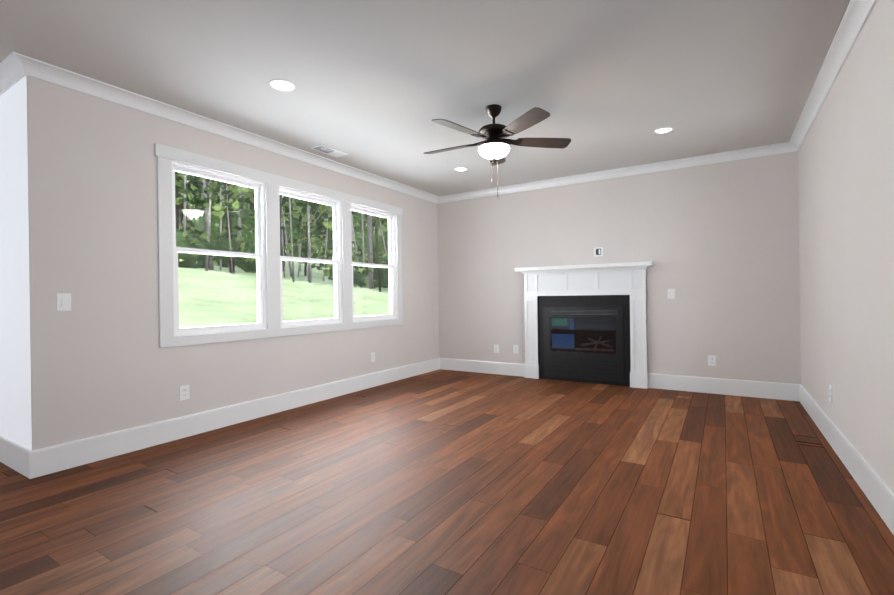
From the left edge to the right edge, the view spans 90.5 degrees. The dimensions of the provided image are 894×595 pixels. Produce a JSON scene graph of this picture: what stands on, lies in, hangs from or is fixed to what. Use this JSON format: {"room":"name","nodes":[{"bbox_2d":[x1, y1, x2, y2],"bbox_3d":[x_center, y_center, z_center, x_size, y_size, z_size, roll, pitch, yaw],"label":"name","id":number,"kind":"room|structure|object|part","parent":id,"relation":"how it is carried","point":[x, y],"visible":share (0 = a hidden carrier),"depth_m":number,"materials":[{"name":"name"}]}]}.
{"room":"living room","nodes":[
{"label":"living room","id":0,"kind":"room"},
{"bbox_2d":[0,81,25,446],"bbox_3d":[-4.252,-0.165,3.924,3.380,2.740,0.120,-1,0,32],"label":"wall","id":1,"kind":"structure","parent":0,"point":[12,401],"depth_m":3.10,"materials":[{"name":"paint"}]},
{"bbox_2d":[0,60,23,95],"bbox_3d":[-4.243,-1.489,3.785,3.390,0.092,0.084,-1,0,32],"label":"crown molding","id":2,"kind":"structure","parent":1,"relation":"attached to","point":[7,80],"depth_m":3.04,"materials":[{"name":"white wood"}]},
{"bbox_2d":[0,435,23,474],"bbox_3d":[-4.217,1.115,3.833,3.450,0.180,0.016,-1,0,32],"label":"baseboard","id":3,"kind":"structure","parent":1,"relation":"attached to","point":[11,452],"depth_m":3.08,"materials":[{"name":"white wood"}]},
{"bbox_2d":[20,75,438,449],"bbox_3d":[-1.494,-0.203,5.041,0.120,2.740,4.935,-1,0,32],"label":"wall","id":4,"kind":"structure","parent":0,"point":[98,361],"depth_m":3.38,"materials":[{"name":"paint"}]},
{"bbox_2d":[57,293,70,310],"bbox_3d":[-2.646,0.031,3.063,0.011,0.120,0.078,-1,0,32],"label":"light switch","id":5,"kind":"object","parent":4,"relation":"attached to","point":[63,301],"visible":1,"depth_m":3.06,"materials":[{"name":"white plastic"}]},
{"bbox_2d":[180,385,189,400],"bbox_3d":[-2.215,0.804,3.742,0.009,0.120,0.078,-1,0,32],"label":"electrical outlet","id":6,"kind":"object","parent":4,"relation":"attached to","point":[184,392],"visible":1,"depth_m":3.74,"materials":[{"name":"white plastic"}]},
{"bbox_2d":[4,52,439,203],"bbox_3d":[-1.447,-1.528,4.949,0.084,0.092,5.019,-1,0,32],"label":"crown molding","id":7,"kind":"structure","parent":4,"relation":"attached to","point":[15,67],"depth_m":3.68,"materials":[{"name":"white wood"}]},
{"bbox_2d":[24,358,439,478],"bbox_3d":[-1.423,1.076,5.000,0.016,0.180,4.951,-1,0,32],"label":"baseboard","id":8,"kind":"structure","parent":4,"relation":"attached to","point":[31,464],"depth_m":3.76,"materials":[{"name":"white wood"}]},
{"bbox_2d":[154,143,402,347],"bbox_3d":[-1.534,-0.428,4.955,0.148,1.645,3.216,-1,0,32],"label":"window unit","id":9,"kind":"structure","parent":4,"relation":"in","point":[260,239],"depth_m":4.43,"materials":[{"name":"white wood"}]},
{"bbox_2d":[371,352,374,361],"bbox_3d":[-0.962,0.774,5.751,0.009,0.120,0.078,-1,0,32],"label":"electrical outlet","id":10,"kind":"object","parent":4,"relation":"attached to","point":[373,357],"visible":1,"depth_m":5.75,"materials":[{"name":"white plastic"}]},
{"bbox_2d":[0,0,849,195],"bbox_3d":[-2.107,-1.622,2.970,8.300,0.120,9.315,-1,0,32],"label":"ceiling","id":11,"kind":"structure","parent":0,"point":[380,85],"depth_m":3.08,"materials":[{"name":"paint"}]},
{"bbox_2d":[270,79,294,90],"bbox_3d":[-1.218,-1.570,3.279,0.176,0.008,0.176,-1,0,32],"label":"recessed light","id":12,"kind":"object","parent":11,"relation":"in","point":[281,84],"visible":1,"depth_m":3.27,"materials":[{"name":"white"}]},
{"bbox_2d":[310,144,347,156],"bbox_3d":[-1.263,-1.571,4.757,0.170,0.008,0.380,-1,0,32],"label":"ceiling vent","id":13,"kind":"object","parent":11,"relation":"in","point":[328,150],"visible":1,"depth_m":4.73,"materials":[{"name":"white metal"}]},
{"bbox_2d":[454,167,467,171],"bbox_3d":[0.173,-1.592,5.511,0.176,0.008,0.176,-1,0,32],"label":"recessed light","id":14,"kind":"object","parent":11,"relation":"in","point":[460,169],"visible":1,"depth_m":5.51,"materials":[{"name":"white"}]},
{"bbox_2d":[423,104,570,198],"bbox_3d":[0.357,-1.210,3.736,1.254,0.770,1.286,-1,0,32],"label":"ceiling fan","id":15,"kind":"object","parent":11,"relation":"hanging from","point":[494,147],"visible":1,"depth_m":3.65,"materials":[{"name":"brown wood"}]},
{"bbox_3d":[0.396,-1.211,3.726,0.262,0.089,0.262,-1,0,32],"label":"lamp shade","id":16,"kind":"part","parent":15,"relation":"part of","materials":[{"name":"white glass"}]},
{"bbox_2d":[654,127,673,133],"bbox_3d":[2.097,-1.615,4.287,0.176,0.008,0.176,-1,0,32],"label":"recessed light","id":17,"kind":"object","parent":11,"relation":"in","point":[663,130],"visible":1,"depth_m":4.29,"materials":[{"name":"white"}]},
{"bbox_2d":[0,369,893,594],"bbox_3d":[-2.070,1.238,2.974,8.300,0.120,9.315,-1,0,32],"label":"floor","id":18,"kind":"structure","parent":0,"point":[444,482],"depth_m":2.47,"materials":[{"name":"brown wood"}]},
{"bbox_2d":[515,261,653,388],"bbox_3d":[1.750,0.351,5.812,1.750,1.545,0.200,-1,0,32],"label":"fireplace","id":19,"kind":"object","parent":18,"relation":"on","point":[618,342],"visible":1,"depth_m":5.81,"materials":[{"name":"white wood"}]},
{"bbox_2d":[437,151,800,386],"bbox_3d":[1.829,-0.248,5.947,4.800,2.740,0.120,-1,0,32],"label":"wall","id":20,"kind":"structure","parent":0,"point":[717,244],"depth_m":5.35,"materials":[{"name":"paint"}]},
{"bbox_2d":[440,358,524,376],"bbox_3d":[0.518,1.048,6.696,1.436,0.180,0.016,-1,0,32],"label":"baseboard","id":21,"kind":"structure","parent":20,"relation":"attached to","point":[501,368],"depth_m":6.67,"materials":[{"name":"white wood"}]},
{"bbox_2d":[494,344,498,352],"bbox_3d":[0.731,0.757,6.565,0.078,0.120,0.009,-1,0,32],"label":"electrical outlet","id":22,"kind":"object","parent":20,"relation":"attached to","point":[496,348],"visible":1,"depth_m":6.56,"materials":[{"name":"white plastic"}]},
{"bbox_2d":[513,345,518,353],"bbox_3d":[0.994,0.748,6.401,0.078,0.120,0.009,-1,0,32],"label":"electrical outlet","id":23,"kind":"object","parent":20,"relation":"attached to","point":[515,348],"visible":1,"depth_m":6.40,"materials":[{"name":"white plastic"}]},
{"bbox_2d":[594,247,602,256],"bbox_3d":[1.974,-0.595,5.776,0.116,0.116,0.009,-1,0,32],"label":"electrical outlet","id":24,"kind":"object","parent":20,"relation":"attached to","point":[598,251],"visible":1,"depth_m":5.77,"materials":[{"name":"white plastic"}]},
{"bbox_2d":[440,142,787,202],"bbox_3d":[1.753,-1.571,5.861,4.350,0.092,0.084,-1,0,32],"label":"crown molding","id":25,"kind":"structure","parent":20,"relation":"attached to","point":[778,148],"depth_m":5.53,"materials":[{"name":"white wood"}]},
{"bbox_2d":[668,289,674,298],"bbox_3d":[2.696,-0.047,5.330,0.078,0.120,0.011,-1,0,32],"label":"light switch","id":26,"kind":"object","parent":20,"relation":"attached to","point":[671,293],"visible":1,"depth_m":5.33,"materials":[{"name":"white plastic"}]},
{"bbox_2d":[708,355,715,365],"bbox_3d":[3.058,0.729,5.114,0.078,0.120,0.009,-1,0,32],"label":"electrical outlet","id":27,"kind":"object","parent":20,"relation":"attached to","point":[711,360],"visible":1,"depth_m":5.11,"materials":[{"name":"white plastic"}]},
{"bbox_2d":[649,373,795,400],"bbox_3d":[3.108,1.016,5.081,1.460,0.180,0.016,-1,0,32],"label":"baseboard","id":28,"kind":"structure","parent":20,"relation":"attached to","point":[747,388],"depth_m":5.04,"materials":[{"name":"white wood"}]},
{"bbox_2d":[798,0,893,492],"bbox_3d":[1.382,-0.234,0.808,0.120,2.740,9.075,-1,0,32],"label":"wall","id":29,"kind":"structure","parent":0,"point":[846,196],"depth_m":2.71,"materials":[{"name":"paint"}]},
{"bbox_2d":[829,385,831,402],"bbox_3d":[2.912,0.730,3.366,0.009,0.120,0.078,-1,0,32],"label":"electrical outlet","id":30,"kind":"object","parent":29,"relation":"attached to","point":[830,393],"visible":0.98,"depth_m":3.35,"materials":[{"name":"white plastic"}]},
{"bbox_2d":[788,0,877,151],"bbox_3d":[1.278,-1.557,0.860,0.084,0.092,9.075,-1,0,32],"label":"crown molding","id":31,"kind":"structure","parent":29,"relation":"attached to","point":[857,13],"depth_m":2.99,"materials":[{"name":"white wood"}]},
{"bbox_2d":[796,384,893,534],"bbox_3d":[1.341,1.046,0.846,0.016,0.180,9.075,-1,0,32],"label":"baseboard","id":32,"kind":"structure","parent":29,"relation":"attached to","point":[875,489],"depth_m":2.72,"materials":[{"name":"white wood"}]},
{"label":"outside","id":33,"kind":"structure","parent":0,"visible":0},
{"bbox_2d":[175,171,388,327],"bbox_3d":[-18.227,-19.657,32.124,96.372,48.000,117.278,-1,0,32],"label":"landscape","id":34,"kind":"structure","parent":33,"point":[210,282],"depth_m":24.34,"materials":[{"name":"green plant"}]}
]}

